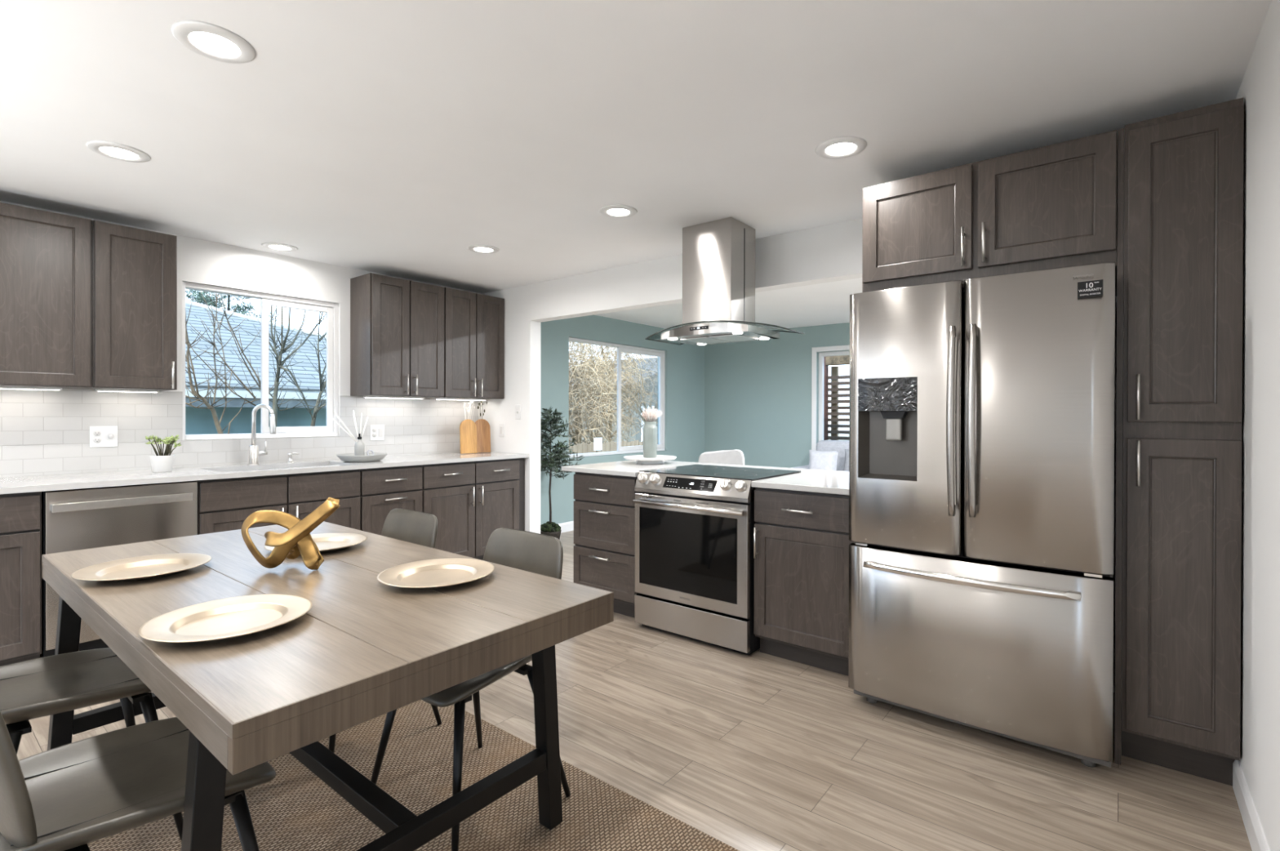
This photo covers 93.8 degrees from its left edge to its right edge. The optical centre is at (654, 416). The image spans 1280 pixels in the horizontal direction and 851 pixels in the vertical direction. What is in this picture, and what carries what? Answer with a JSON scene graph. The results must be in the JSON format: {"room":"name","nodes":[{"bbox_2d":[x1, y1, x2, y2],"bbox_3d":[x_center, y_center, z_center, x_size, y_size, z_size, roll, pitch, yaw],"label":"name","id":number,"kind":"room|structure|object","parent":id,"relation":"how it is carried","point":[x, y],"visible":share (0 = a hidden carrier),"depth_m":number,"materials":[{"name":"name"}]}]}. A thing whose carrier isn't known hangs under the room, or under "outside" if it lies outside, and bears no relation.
{"room":"kitchen","nodes":[
{"label":"kitchen","id":0,"kind":"room"},
{"bbox_2d":[0,200,704,524],"bbox_3d":[-2.126,0.040,5.043,0.156,2.383,9.358,0,0,38],"label":"wall","id":1,"kind":"structure","parent":0,"point":[42,432],"depth_m":4.34,"materials":[{"name":"white tile"}]},
{"bbox_2d":[0,202,91,388],"bbox_3d":[-3.421,-0.613,2.952,0.366,0.905,0.915,0,0,38],"label":"upper cabinet","id":2,"kind":"object","parent":1,"relation":"attached to","point":[46,256],"visible":1,"depth_m":3.09,"materials":[{"name":"brown wood"}]},
{"bbox_2d":[0,386,62,390],"bbox_3d":[-3.434,-0.153,3.060,0.040,0.014,0.580,0,0,38],"label":"light","id":3,"kind":"object","parent":2,"relation":"attached to","point":[1,387],"visible":1,"depth_m":3.18,"materials":[{"name":"white paint"}]},
{"bbox_2d":[4,388,53,390],"bbox_3d":[-3.434,-0.147,3.060,0.028,0.001,0.560,0,0,38],"label":"diffuser","id":4,"kind":"object","parent":3,"relation":"attached to","point":[4,388],"depth_m":3.20,"materials":[{"name":"white plastic"}]},
{"bbox_2d":[89,426,117,447],"bbox_3d":[-3.215,0.113,3.497,0.020,0.122,0.122,0,0,38],"label":"wall outlet","id":5,"kind":"object","parent":1,"relation":"attached to","point":[100,436],"visible":1,"depth_m":3.50,"materials":[{"name":"white plastic"}]},
{"bbox_2d":[93,430,101,435],"bbox_3d":[-3.235,0.093,3.475,0.003,0.034,0.034,0,0,38],"label":"receptacle","id":6,"kind":"object","parent":5,"relation":"attached to","point":[95,433],"depth_m":3.47,"materials":[{"name":"white plastic"}]},
{"bbox_2d":[93,436,101,443],"bbox_3d":[-3.235,0.133,3.476,0.003,0.034,0.034,0,0,38],"label":"receptacle","id":7,"kind":"object","parent":5,"relation":"attached to","point":[95,439],"depth_m":3.48,"materials":[{"name":"white plastic"}]},
{"bbox_2d":[84,219,177,391],"bbox_3d":[-3.026,-0.614,3.460,0.366,0.905,0.367,0,0,38],"label":"upper cabinet","id":8,"kind":"object","parent":1,"relation":"attached to","point":[134,270],"visible":0.98,"depth_m":3.37,"materials":[{"name":"brown wood"}]},
{"bbox_2d":[95,388,159,392],"bbox_3d":[-3.085,-0.154,3.510,0.040,0.014,0.280,0,0,38],"label":"light","id":9,"kind":"object","parent":8,"relation":"attached to","point":[96,389],"visible":1,"depth_m":3.49,"materials":[{"name":"white paint"}]},
{"bbox_2d":[105,391,153,392],"bbox_3d":[-3.085,-0.148,3.510,0.028,0.001,0.260,0,0,38],"label":"diffuser","id":10,"kind":"object","parent":9,"relation":"attached to","point":[105,391],"depth_m":3.52,"materials":[{"name":"white"}]},
{"bbox_2d":[182,281,338,439],"bbox_3d":[-2.745,-0.360,4.221,0.080,1.011,0.968,0,0,38],"label":"window","id":11,"kind":"structure","parent":1,"relation":"in","point":[331,309],"depth_m":4.26,"materials":[{"name":"white plastic"}]},
{"bbox_2d":[369,424,384,440],"bbox_3d":[-2.217,0.124,4.789,0.010,0.125,0.115,0,0,38],"label":"wall outlet","id":12,"kind":"object","parent":1,"relation":"attached to","point":[376,431],"visible":1,"depth_m":4.79,"materials":[{"name":"white plastic"}]},
{"bbox_2d":[350,272,444,397],"bbox_3d":[-2.021,-0.616,4.755,0.366,0.905,0.608,0,0,38],"label":"upper cabinet","id":13,"kind":"object","parent":1,"relation":"attached to","point":[397,325],"visible":1,"depth_m":4.60,"materials":[{"name":"brown wood"}]},
{"bbox_2d":[363,395,424,399],"bbox_3d":[-2.082,-0.156,4.801,0.040,0.014,0.490,0,0,38],"label":"light","id":14,"kind":"object","parent":13,"relation":"attached to","point":[376,397],"visible":0.89,"depth_m":4.77,"materials":[{"name":"white paint"}]},
{"bbox_2d":[433,287,504,399],"bbox_3d":[-1.647,-0.617,5.236,0.366,0.905,0.604,0,0,38],"label":"upper cabinet","id":15,"kind":"object","parent":1,"relation":"attached to","point":[474,322],"visible":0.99,"depth_m":5.13,"materials":[{"name":"brown wood"}]},
{"bbox_2d":[435,397,486,400],"bbox_3d":[-1.705,-0.157,5.287,0.040,0.014,0.500,0,0,38],"label":"light","id":16,"kind":"object","parent":15,"relation":"attached to","point":[444,398],"visible":0.96,"depth_m":5.25,"materials":[{"name":"white paint"}]},
{"bbox_2d":[557,520,573,532],"bbox_3d":[-0.414,1.177,7.125,0.014,0.100,3.633,0,0,38],"label":"baseboard","id":17,"kind":"structure","parent":1,"relation":"attached to","point":[567,526],"depth_m":6.43,"materials":[{"name":"white paint"}]},
{"bbox_2d":[568,337,665,457],"bbox_3d":[-0.440,-0.215,7.208,0.080,1.311,1.770,0,0,38],"label":"window","id":18,"kind":"structure","parent":1,"relation":"in","point":[620,348],"depth_m":7.32,"materials":[{"name":"white plastic"}]},
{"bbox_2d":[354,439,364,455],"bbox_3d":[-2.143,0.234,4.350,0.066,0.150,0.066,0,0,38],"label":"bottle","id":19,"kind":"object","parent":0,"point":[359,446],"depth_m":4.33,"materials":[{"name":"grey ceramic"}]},
{"bbox_2d":[16,529,1252,850],"bbox_3d":[0.989,1.307,2.627,8.050,0.120,9.358,0,0,38],"label":"floor","id":20,"kind":"structure","parent":0,"point":[757,750],"depth_m":2.15,"materials":[{"name":"brown wood"}]},
{"bbox_2d":[0,491,41,666],"bbox_3d":[-3.304,0.794,2.864,0.658,0.883,0.462,0,0,38],"label":"base cabinet","id":21,"kind":"object","parent":20,"relation":"on","point":[20,513],"visible":0.91,"depth_m":2.82,"materials":[{"name":"brown wood"}]},
{"bbox_2d":[41,480,197,657],"bbox_3d":[-2.966,0.794,3.289,0.651,0.880,0.606,0,0,38],"label":"dishwasher","id":22,"kind":"object","parent":20,"relation":"on","point":[80,518],"visible":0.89,"depth_m":3.04,"materials":[{"name":"silver metal"}]},
{"bbox_2d":[196,465,359,534],"bbox_3d":[-2.505,0.792,3.893,0.658,0.883,0.904,0,0,38],"label":"base cabinet","id":23,"kind":"object","parent":20,"relation":"on","point":[224,504],"visible":0.39,"depth_m":3.66,"materials":[{"name":"brown wood"}]},
{"bbox_2d":[359,464,422,534],"bbox_3d":[-2.085,0.791,4.433,0.658,0.883,0.458,0,0,38],"label":"base cabinet","id":24,"kind":"object","parent":20,"relation":"on","point":[383,490],"visible":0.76,"depth_m":4.21,"materials":[{"name":"brown wood"}]},
{"bbox_2d":[87,698,739,850],"bbox_3d":[-0.781,1.241,1.546,2.520,0.010,1.520,0,0,38],"label":"jute rug","id":25,"kind":"object","parent":20,"relation":"on","point":[295,810],"visible":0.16,"depth_m":1.90,"materials":[{"name":"beige wicker"}]},
{"bbox_2d":[0,647,182,839],"bbox_3d":[-1.703,0.818,1.709,0.486,0.828,0.484,0,0,38],"label":"dining chair","id":26,"kind":"object","parent":25,"relation":"on","point":[33,688],"visible":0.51,"depth_m":1.72,"materials":[{"name":"grey leather"}]},
{"bbox_2d":[0,710,275,850],"bbox_3d":[-1.127,0.821,1.261,0.486,0.828,0.484,0,0,38],"label":"dining chair","id":27,"kind":"object","parent":25,"relation":"on","point":[70,796],"visible":0.71,"depth_m":1.24,"materials":[{"name":"grey leather"}]},
{"bbox_2d":[41,520,613,850],"bbox_3d":[-1.132,0.859,1.886,1.870,0.748,0.954,0,0,38],"label":"dining table","id":28,"kind":"object","parent":25,"relation":"on","point":[366,648],"visible":0.82,"depth_m":1.48,"materials":[{"name":"brown wood"}]},
{"bbox_2d":[71,552,211,581],"bbox_3d":[-1.586,0.472,1.866,0.330,0.022,0.330,0,0,38],"label":"charger plate","id":29,"kind":"object","parent":28,"relation":"on","point":[140,567],"visible":1,"depth_m":1.89,"materials":[{"name":"beige ceramic"}]},
{"bbox_2d":[138,593,312,642],"bbox_3d":[-0.994,0.475,1.406,0.330,0.022,0.330,0,0,38],"label":"charger plate","id":30,"kind":"object","parent":28,"relation":"on","point":[233,616],"visible":1,"depth_m":1.42,"materials":[{"name":"beige ceramic"}]},
{"bbox_2d":[240,497,340,569],"bbox_3d":[-1.159,0.369,1.909,0.288,0.229,0.154,0,0,17],"label":"knot sculpture","id":31,"kind":"object","parent":28,"relation":"on","point":[297,540],"visible":1,"depth_m":1.89,"materials":[{"name":"gold metal"}]},
{"bbox_2d":[264,532,366,552],"bbox_3d":[-1.249,0.472,2.218,0.330,0.022,0.330,0,0,38],"label":"charger plate","id":32,"kind":"object","parent":28,"relation":"on","point":[325,542],"visible":0.44,"depth_m":2.30,"materials":[{"name":"beige ceramic"}]},
{"bbox_2d":[377,557,494,587],"bbox_3d":[-0.654,0.474,1.803,0.330,0.022,0.330,0,0,38],"label":"charger plate","id":33,"kind":"object","parent":28,"relation":"on","point":[437,572],"visible":1,"depth_m":1.83,"materials":[{"name":"beige ceramic"}]},
{"bbox_2d":[328,508,441,752],"bbox_3d":[-1.164,0.817,2.395,0.486,0.828,0.484,0,0,38],"label":"dining chair","id":34,"kind":"object","parent":25,"relation":"on","point":[419,527],"visible":0.23,"depth_m":2.54,"materials":[{"name":"grey leather"}]},
{"bbox_2d":[370,527,570,850],"bbox_3d":[-0.583,0.820,1.944,0.486,0.828,0.484,0,0,38],"label":"dining chair","id":35,"kind":"object","parent":25,"relation":"on","point":[526,550],"visible":0.31,"depth_m":1.94,"materials":[{"name":"grey leather"}]},
{"bbox_2d":[421,457,524,559],"bbox_3d":[-1.645,0.790,5.000,0.658,0.883,0.972,0,0,38],"label":"base cabinet","id":36,"kind":"object","parent":20,"relation":"on","point":[469,500],"visible":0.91,"depth_m":4.78,"materials":[{"name":"brown wood"}]},
{"bbox_2d":[0,451,528,493],"bbox_3d":[-2.706,0.335,3.640,0.648,0.029,4.429,0,0,38],"label":"countertop","id":37,"kind":"structure","parent":36,"relation":"on","point":[111,478],"depth_m":3.54,"materials":[{"name":"white stone"}]},
{"bbox_2d":[145,434,181,471],"bbox_3d":[-2.890,0.211,3.517,0.209,0.220,0.177,0,0,38],"label":"potted plant","id":38,"kind":"object","parent":37,"relation":"on","point":[161,462],"visible":1,"depth_m":3.50,"materials":[{"name":"green plant"}]},
{"bbox_2d":[248,404,275,464],"bbox_3d":[-2.648,0.115,4.059,0.178,0.409,0.098,0,0,-8],"label":"faucet","id":39,"kind":"object","parent":37,"relation":"on","point":[254,452],"visible":1,"depth_m":4.03,"materials":[{"name":"silver metal"}]},
{"bbox_2d":[286,452,299,462],"bbox_3d":[-2.554,0.284,4.226,0.046,0.070,0.074,0,0,38],"label":"soap dispenser","id":40,"kind":"object","parent":37,"relation":"on","point":[289,454],"visible":1,"depth_m":4.21,"materials":[{"name":"silver metal"}]},
{"bbox_2d":[336,452,387,462],"bbox_3d":[-2.127,0.294,4.356,0.336,0.052,0.336,0,0,38],"label":"dish","id":41,"kind":"object","parent":37,"relation":"on","point":[347,457],"visible":0.96,"depth_m":4.25,"materials":[{"name":"grey ceramic"}]},
{"bbox_2d":[332,409,368,455],"bbox_3d":[-2.191,0.129,4.330,0.117,0.361,0.247,0,0,38],"label":"reed diffuser","id":42,"kind":"object","parent":41,"relation":"in","point":[359,446],"visible":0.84,"depth_m":4.33,"materials":[{"name":"grey ceramic"}]},
{"bbox_2d":[459,418,477,453],"bbox_3d":[-1.624,0.166,5.220,0.036,0.298,0.152,0,0,45],"label":"cutting board","id":43,"kind":"object","parent":37,"relation":"on","point":[468,428],"visible":1,"depth_m":5.21,"materials":[{"name":"brown wood"}]},
{"bbox_2d":[463,400,475,419],"bbox_3d":[-1.657,0.084,5.353,0.096,0.466,0.068,0,0,-16],"label":"dried stems","id":44,"kind":"object","parent":37,"relation":"on","point":[471,402],"visible":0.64,"depth_m":5.35,"materials":[{"name":"white plant"}]},
{"bbox_2d":[477,400,487,419],"bbox_3d":[-1.576,0.080,5.464,0.075,0.474,0.101,0,0,38],"label":"dried stems","id":45,"kind":"object","parent":37,"relation":"on","point":[478,408],"visible":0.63,"depth_m":5.47,"materials":[{"name":"white plant"}]},
{"bbox_2d":[475,418,490,452],"bbox_3d":[-1.542,0.165,5.342,0.036,0.300,0.160,0,0,45],"label":"cutting board","id":46,"kind":"object","parent":37,"relation":"on","point":[483,433],"visible":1,"depth_m":5.34,"materials":[{"name":"brown wood"}]},
{"bbox_2d":[540,405,583,538],"bbox_3d":[-1.006,0.556,5.863,0.565,1.347,0.706,0,0,38],"label":"tree","id":47,"kind":"object","parent":20,"relation":"on","point":[556,460],"visible":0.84,"depth_m":5.86,"materials":[{"name":"green plant"}]},
{"bbox_2d":[573,471,638,617],"bbox_3d":[-0.131,0.797,3.993,0.562,0.883,0.677,0,0,38],"label":"base cabinet","id":48,"kind":"object","parent":20,"relation":"on","point":[604,507],"visible":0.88,"depth_m":3.75,"materials":[{"name":"brown wood"}]},
{"bbox_2d":[632,463,800,654],"bbox_3d":[0.364,0.780,3.548,0.760,0.922,0.690,0,0,38],"label":"range","id":49,"kind":"object","parent":20,"relation":"on","point":[695,523],"visible":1,"depth_m":3.28,"materials":[{"name":"silver metal"}]},
{"bbox_2d":[639,463,800,479],"bbox_3d":[0.390,0.323,3.579,0.760,0.007,0.608,0,0,38],"label":"cooktop","id":50,"kind":"object","parent":49,"relation":"in","point":[691,472],"depth_m":3.47,"materials":[{"name":"black glass"}]},
{"bbox_2d":[698,449,744,465],"bbox_3d":[0.439,0.749,4.743,0.434,0.979,0.408,0,0,38],"label":"counter stool","id":51,"kind":"object","parent":20,"relation":"on","point":[723,456],"visible":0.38,"depth_m":4.85,"materials":[{"name":"white fabric"}]},
{"bbox_2d":[753,487,853,675],"bbox_3d":[0.913,0.802,3.183,0.548,0.883,0.677,0,0,38],"label":"base cabinet","id":52,"kind":"object","parent":20,"relation":"on","point":[801,538],"visible":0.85,"depth_m":2.96,"materials":[{"name":"brown wood"}]},
{"bbox_2d":[561,459,848,494],"bbox_3d":[0.419,0.342,3.689,1.957,0.029,0.859,0,0,38],"label":"countertop","id":53,"kind":"structure","parent":52,"relation":"on","point":[833,482],"depth_m":3.52,"materials":[{"name":"white stone"}]},
{"bbox_2d":[623,454,676,463],"bbox_3d":[-0.033,0.302,4.230,0.372,0.046,0.372,0,0,38],"label":"tray","id":54,"kind":"object","parent":53,"relation":"on","point":[659,459],"visible":0.96,"depth_m":4.15,"materials":[{"name":"white ceramic"}]},
{"bbox_2d":[640,405,662,457],"bbox_3d":[-0.021,0.102,4.240,0.158,0.364,0.164,0,0,6],"label":"flower vase","id":55,"kind":"object","parent":54,"relation":"on","point":[650,428],"visible":1,"depth_m":4.20,"materials":[{"name":"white ceramic"}]},
{"bbox_2d":[791,440,848,471],"bbox_3d":[2.625,0.761,6.465,2.220,0.959,0.890,0,0,38],"label":"sofa","id":56,"kind":"object","parent":20,"relation":"on","point":[840,446],"visible":0.04,"depth_m":6.98,"materials":[{"name":"fabric"}]},
{"bbox_2d":[808,449,838,470],"bbox_3d":[1.877,0.529,6.699,0.330,0.320,0.178,0,0,31],"label":"throw pillow","id":57,"kind":"object","parent":56,"relation":"on","point":[818,460],"visible":0.73,"depth_m":6.64,"materials":[{"name":"white fabric"}]},
{"bbox_2d":[816,440,848,471],"bbox_3d":[2.381,0.484,6.977,0.975,0.410,0.300,0,0,38],"label":"cushion","id":58,"kind":"object","parent":56,"relation":"on","point":[840,446],"depth_m":6.99,"materials":[{"name":"white fabric"}]},
{"bbox_2d":[843,448,848,471],"bbox_3d":[2.258,0.525,6.657,0.340,0.329,0.180,0,0,41],"label":"throw pillow","id":59,"kind":"object","parent":56,"relation":"on","point":[846,451],"visible":0.13,"depth_m":6.69,"materials":[{"name":"grey fabric"}]},
{"bbox_2d":[848,262,1115,767],"bbox_3d":[1.430,0.359,2.611,0.911,1.776,0.928,0,0,38],"label":"refrigerator","id":60,"kind":"object","parent":20,"relation":"on","point":[981,410],"visible":1,"depth_m":2.24,"materials":[{"name":"grey metal"}]},
{"bbox_2d":[1114,128,1124,764],"bbox_3d":[1.886,0.106,2.432,0.018,2.284,0.701,0,0,38],"label":"panel","id":61,"kind":"object","parent":20,"relation":"on","point":[1120,131],"visible":1,"depth_m":2.15,"materials":[{"name":"brown wood"}]},
{"bbox_2d":[1120,97,1244,785],"bbox_3d":[1.997,0.102,2.308,0.306,2.294,0.759,0,0,38],"label":"pantry cabinet","id":62,"kind":"object","parent":20,"relation":"on","point":[1183,235],"visible":0.98,"depth_m":2.04,"materials":[{"name":"brown wood"}]},
{"bbox_2d":[0,0,1271,329],"bbox_3d":[0.995,-1.211,2.618,8.050,0.150,9.358,0,0,38],"label":"ceiling","id":63,"kind":"structure","parent":0,"point":[395,138],"depth_m":2.21,"materials":[{"name":"white paint"}]},
{"bbox_2d":[85,140,151,162],"bbox_3d":[-2.307,-1.139,2.581,0.210,0.008,0.210,0,0,38],"label":"recessed light","id":64,"kind":"object","parent":63,"relation":"in","point":[113,150],"visible":1,"depth_m":2.57,"materials":[{"name":"white paint"}]},
{"bbox_2d":[170,20,256,63],"bbox_3d":[-1.339,-1.134,1.823,0.210,0.008,0.210,0,0,38],"label":"recessed light","id":65,"kind":"object","parent":63,"relation":"in","point":[211,41],"visible":1,"depth_m":1.81,"materials":[{"name":"white paint"}]},
{"bbox_2d":[261,242,297,251],"bbox_3d":[-2.528,-1.144,4.041,0.210,0.008,0.210,0,0,38],"label":"recessed light","id":66,"kind":"object","parent":63,"relation":"in","point":[273,246],"visible":1,"depth_m":4.03,"materials":[{"name":"white paint"}]},
{"bbox_2d":[467,244,499,253],"bbox_3d":[-1.167,-1.141,4.082,0.210,0.008,0.210,0,0,38],"label":"recessed light","id":67,"kind":"object","parent":63,"relation":"in","point":[486,249],"visible":1,"depth_m":4.07,"materials":[{"name":"white paint"}]},
{"bbox_2d":[599,204,637,217],"bbox_3d":[-0.201,-1.137,3.320,0.210,0.008,0.210,0,0,38],"label":"recessed light","id":68,"kind":"object","parent":63,"relation":"in","point":[616,211],"visible":1,"depth_m":3.31,"materials":[{"name":"white paint"}]},
{"bbox_2d":[644,216,805,345],"bbox_3d":[0.396,-0.805,3.635,0.911,0.670,0.494,0,0,38],"label":"range hood","id":69,"kind":"object","parent":63,"relation":"attached to","point":[718,255],"visible":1,"depth_m":3.50,"materials":[{"name":"silver metal"}]},
{"bbox_2d":[661,322,779,345],"bbox_3d":[0.384,-0.505,3.621,0.600,0.070,0.432,0,0,38],"label":"hood","id":70,"kind":"object","parent":69,"relation":"attached to","point":[691,333],"depth_m":3.50,"materials":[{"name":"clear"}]},
{"bbox_2d":[815,136,866,159],"bbox_3d":[0.785,-1.132,2.528,0.210,0.008,0.210,0,0,38],"label":"recessed light","id":71,"kind":"object","parent":63,"relation":"in","point":[842,147],"visible":1,"depth_m":2.52,"materials":[{"name":"white paint"}]},
{"bbox_2d":[704,322,849,467],"bbox_3d":[3.875,0.049,6.212,7.900,2.383,0.150,0,0,38],"label":"wall","id":72,"kind":"structure","parent":0,"point":[757,393],"depth_m":7.98,"materials":[{"name":"teal paint"}]},
{"bbox_2d":[811,344,849,450],"bbox_3d":[2.808,-0.220,7.013,1.990,1.310,0.134,0,0,38],"label":"window","id":73,"kind":"structure","parent":72,"relation":"in","point":[821,355],"depth_m":7.55,"materials":[{"name":"white plastic"}]},
{"bbox_2d":[482,217,1116,692],"bbox_3d":[0.411,0.049,4.099,5.019,2.383,0.120,0,0,38],"label":"wall partition","id":74,"kind":"structure","parent":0,"point":[832,252],"depth_m":4.69,"materials":[{"name":"white paint"}]},
{"bbox_2d":[498,422,504,436],"bbox_3d":[-1.385,0.117,5.412,0.075,0.120,0.010,0,0,38],"label":"light switch","id":75,"kind":"object","parent":74,"relation":"attached to","point":[501,426],"visible":1,"depth_m":5.41,"materials":[{"name":"white plastic"}]},
{"bbox_2d":[515,404,520,418],"bbox_3d":[-1.206,-0.045,5.269,0.075,0.125,0.016,0,0,38],"label":"light switch","id":76,"kind":"object","parent":74,"relation":"attached to","point":[517,407],"visible":1,"depth_m":5.27,"materials":[{"name":"white plastic"}]},
{"bbox_2d":[862,129,1117,296],"bbox_3d":[1.501,-0.793,2.692,0.914,0.489,0.759,0,0,38],"label":"upper cabinet","id":77,"kind":"object","parent":74,"relation":"attached to","point":[1055,206],"visible":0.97,"depth_m":2.38,"materials":[{"name":"brown wood"}]},
{"bbox_2d":[1235,0,1279,850],"bbox_3d":[0.775,0.063,0.379,0.120,2.383,5.550,0,0,38],"label":"wall","id":78,"kind":"structure","parent":0,"point":[1260,87],"depth_m":1.71,"materials":[{"name":"white paint"}]},
{"bbox_2d":[1232,759,1270,850],"bbox_3d":[1.014,1.203,0.803,0.014,0.100,3.090,0,0,38],"label":"baseboard","id":79,"kind":"structure","parent":78,"relation":"attached to","point":[1255,833],"depth_m":1.80,"materials":[{"name":"white paint"}]},
{"label":"outside","id":80,"kind":"structure","parent":0,"visible":0},
{"bbox_2d":[828,433,848,439],"bbox_3d":[-1.768,1.960,14.039,100.000,0.280,100.000,0,0,38],"label":"ground","id":81,"kind":"structure","parent":80,"point":[829,434],"depth_m":57.73,"materials":[{"name":"white"}]},
{"bbox_2d":[185,291,275,433],"bbox_3d":[-3.815,0.198,5.252,0.495,3.298,0.956,0,0,38],"label":"bare tree","id":82,"kind":"object","parent":81,"relation":"on","point":[193,391],"visible":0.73,"depth_m":5.23,"materials":[{"name":"brown plant"}]},
{"bbox_2d":[185,288,281,322],"bbox_3d":[-12.634,-1.494,17.899,3.183,6.551,3.358,0,0,38],"label":"evergreen tree","id":83,"kind":"object","parent":81,"relation":"on","point":[199,297],"visible":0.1,"depth_m":17.60,"materials":[{"name":"green plant"}]},
{"bbox_2d":[185,299,326,434],"bbox_3d":[-10.236,-0.315,8.633,9.639,4.269,15.080,0,0,38],"label":"neighbor house","id":84,"kind":"structure","parent":81,"relation":"on","point":[197,420],"depth_m":8.18,"materials":[{"name":"teal"}]},
{"bbox_2d":[237,305,326,426],"bbox_3d":[-3.411,0.123,5.719,0.576,3.447,0.826,0,0,38],"label":"bare tree","id":85,"kind":"object","parent":81,"relation":"on","point":[280,363],"visible":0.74,"depth_m":5.59,"materials":[{"name":"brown plant"}]},
{"bbox_2d":[295,311,326,426],"bbox_3d":[-3.214,0.239,5.928,0.382,3.214,0.671,0,0,38],"label":"bare tree","id":86,"kind":"object","parent":81,"relation":"on","point":[322,384],"visible":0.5,"depth_m":5.83,"materials":[{"name":"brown plant"}]},
{"bbox_2d":[593,437,602,452],"bbox_3d":[-1.293,1.142,13.491,0.055,1.359,0.260,0,0,38],"label":"sign","id":87,"kind":"object","parent":81,"relation":"on","point":[597,442],"visible":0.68,"depth_m":13.46,"materials":[{"name":"white plastic"}]},
{"bbox_2d":[568,341,635,444],"bbox_3d":[-1.957,-0.603,15.845,2.976,4.959,3.342,0,0,38],"label":"bare tree","id":88,"kind":"object","parent":81,"relation":"on","point":[577,415],"visible":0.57,"depth_m":15.59,"materials":[{"name":"beige plant"}]},
{"bbox_2d":[568,342,657,443],"bbox_3d":[-1.496,-0.935,19.549,2.967,6.236,3.884,0,0,40],"label":"bare tree","id":89,"kind":"object","parent":81,"relation":"on","point":[627,356],"visible":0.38,"depth_m":19.53,"materials":[{"name":"beige plant"}]},
{"bbox_2d":[568,357,657,444],"bbox_3d":[-1.199,-0.610,30.813,6.700,4.739,7.200,0,0,38],"label":"neighbor house","id":90,"kind":"structure","parent":81,"relation":"on","point":[638,435],"depth_m":27.14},
{"bbox_2d":[568,439,657,453],"bbox_3d":[1.010,1.185,17.008,0.060,1.220,12.100,0,0,38],"label":"fence","id":91,"kind":"object","parent":81,"relation":"on","point":[583,447],"visible":0.06,"depth_m":14.11,"materials":[{"name":"brown wood"}]},
{"bbox_2d":[610,353,657,439],"bbox_3d":[-0.160,-0.844,23.669,2.885,5.284,3.367,0,0,38],"label":"bare tree","id":92,"kind":"object","parent":81,"relation":"on","point":[649,382],"visible":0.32,"depth_m":23.40,"materials":[{"name":"beige plant"}]},
{"bbox_2d":[823,355,849,439],"bbox_3d":[3.794,0.380,7.626,3.560,2.949,0.220,0,0,38],"label":"slatted screen","id":93,"kind":"object","parent":81,"relation":"on","point":[842,359],"visible":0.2,"depth_m":8.53,"materials":[{"name":"brown wood"}]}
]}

